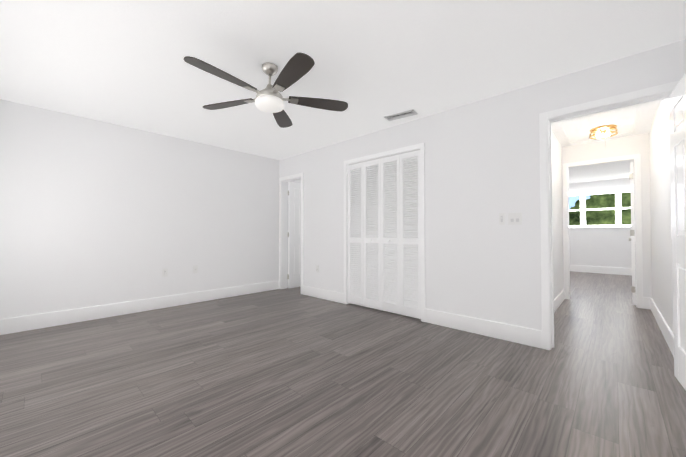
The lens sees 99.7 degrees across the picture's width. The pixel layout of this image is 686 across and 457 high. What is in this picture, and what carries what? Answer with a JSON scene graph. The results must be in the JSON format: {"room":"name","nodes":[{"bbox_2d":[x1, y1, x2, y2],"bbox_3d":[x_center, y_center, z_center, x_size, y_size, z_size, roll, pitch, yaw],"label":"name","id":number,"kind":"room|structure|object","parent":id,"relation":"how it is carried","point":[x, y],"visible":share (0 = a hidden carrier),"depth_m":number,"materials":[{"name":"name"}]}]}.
{"room":"empty bedroom","nodes":[
{"label":"empty bedroom","id":0,"kind":"room"},
{"bbox_2d":[0,99,279,318],"bbox_3d":[-1.921,-0.093,4.811,0.120,2.440,5.640,-1,-1,43],"label":"wall","id":1,"kind":"structure","parent":0,"point":[93,212],"depth_m":3.71,"materials":[{"name":"white paint"}]},
{"bbox_2d":[162,268,167,276],"bbox_3d":[-2.507,0.622,4.079,0.009,0.115,0.070,-1,-1,43],"label":"duplex electrical outlet","id":2,"kind":"object","parent":1,"relation":"attached to","point":[164,272],"visible":1,"depth_m":4.08,"materials":[{"name":"white plastic"}]},
{"bbox_2d":[193,265,197,272],"bbox_3d":[-2.228,0.617,4.371,0.017,0.115,0.070,-1,-1,43],"label":"outlet","id":3,"kind":"object","parent":1,"relation":"attached to","point":[195,269],"visible":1,"depth_m":4.38,"materials":[{"name":"white plastic"}]},
{"bbox_2d":[0,81,679,356],"bbox_3d":[2.117,-0.096,4.633,6.020,2.440,10.660,-1,-1,43],"label":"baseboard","id":4,"kind":"structure","parent":1,"relation":"attached to","point":[543,338],"depth_m":3.44,"materials":[{"name":"white paint"}]},
{"bbox_2d":[0,271,685,456],"bbox_3d":[2.117,1.154,4.612,6.620,0.060,11.260,-1,-1,43],"label":"floor","id":5,"kind":"structure","parent":0,"point":[290,372],"depth_m":1.99,"materials":[{"name":"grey wood"}]},
{"bbox_2d":[0,0,685,182],"bbox_3d":[2.117,-1.346,4.655,6.620,0.060,11.260,-1,-1,43],"label":"ceiling","id":6,"kind":"structure","parent":0,"point":[121,62],"depth_m":2.28,"materials":[{"name":"white paint"}]},
{"bbox_2d":[184,52,347,127],"bbox_3d":[-0.626,-1.176,2.386,1.305,0.358,1.286,-1,-1,43],"label":"fan","id":7,"kind":"object","parent":6,"relation":"hanging from","point":[269,98],"visible":1,"depth_m":2.33,"materials":[{"name":"grey wood"}]},
{"bbox_2d":[384,109,417,120],"bbox_3d":[0.681,-1.333,3.420,0.370,0.008,0.155,-1,-1,35],"label":"ceiling vent","id":8,"kind":"object","parent":6,"relation":"in","point":[404,114],"visible":1,"depth_m":3.41,"materials":[{"name":"grey metal"}]},
{"bbox_2d":[589,125,617,148],"bbox_3d":[3.452,-1.184,3.841,0.284,0.291,0.284,-1,-1,43],"label":"ceiling light","id":9,"kind":"object","parent":6,"relation":"attached to","point":[605,129],"visible":1,"depth_m":3.81,"materials":[{"name":"gold metal"}]},
{"bbox_2d":[276,39,685,334],"bbox_3d":[0.692,-0.111,3.783,5.100,2.440,0.150,-1,-1,43],"label":"wall","id":10,"kind":"structure","parent":0,"point":[482,157],"depth_m":3.14,"materials":[{"name":"white paint"}]},
{"bbox_2d":[287,182,300,287],"bbox_3d":[-0.833,0.126,5.686,0.151,2.015,0.588,-1,-1,43],"label":"door","id":11,"kind":"structure","parent":10,"relation":"in","point":[294,237],"depth_m":5.56,"materials":[{"name":"white wood"}]},
{"bbox_2d":[348,149,420,318],"bbox_3d":[0.506,0.068,3.893,1.191,2.051,0.062,-1,-1,43],"label":"bifold closet door","id":12,"kind":"structure","parent":10,"relation":"in","point":[384,261],"depth_m":3.84,"materials":[{"name":"white paint"}]},
{"bbox_2d":[499,213,504,224],"bbox_3d":[1.575,-0.094,2.873,0.048,0.115,0.012,-1,-1,43],"label":"switch","id":13,"kind":"object","parent":10,"relation":"attached to","point":[501,219],"visible":1,"depth_m":2.87,"materials":[{"name":"white plastic"}]},
{"bbox_2d":[508,213,521,224],"bbox_3d":[1.660,-0.094,2.795,0.116,0.115,0.010,-1,-1,43],"label":"rocker light switch","id":14,"kind":"object","parent":10,"relation":"attached to","point":[514,218],"visible":1,"depth_m":2.79,"materials":[{"name":"white plastic"}]},
{"bbox_2d":[569,190,630,227],"bbox_3d":[6.625,-0.483,7.759,2.580,0.940,0.125,-1,-1,43],"label":"window","id":15,"kind":"structure","parent":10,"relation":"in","point":[583,209],"depth_m":7.59,"materials":[{"name":"white paint"}]},
{"bbox_2d":[629,161,635,304],"bbox_3d":[4.475,0.070,4.448,0.758,2.085,0.151,1,-1,-43],"label":"door","id":16,"kind":"structure","parent":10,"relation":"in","point":[632,231],"depth_m":4.20,"materials":[{"name":"white wood"}]},
{"bbox_2d":[669,73,685,390],"bbox_3d":[2.199,0.040,1.823,0.151,2.055,0.776,-1,-1,38],"label":"bedroom door","id":17,"kind":"structure","parent":10,"relation":"in","point":[677,110],"depth_m":2.00,"materials":[{"name":"white paint"},{"name":"wood"}]},
{"label":"outside","id":18,"kind":"structure","parent":0,"visible":0},
{"bbox_2d":[569,192,630,225],"bbox_3d":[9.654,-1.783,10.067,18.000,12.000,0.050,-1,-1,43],"label":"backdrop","id":19,"kind":"structure","parent":18,"point":[600,217],"depth_m":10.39,"materials":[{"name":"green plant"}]}
]}

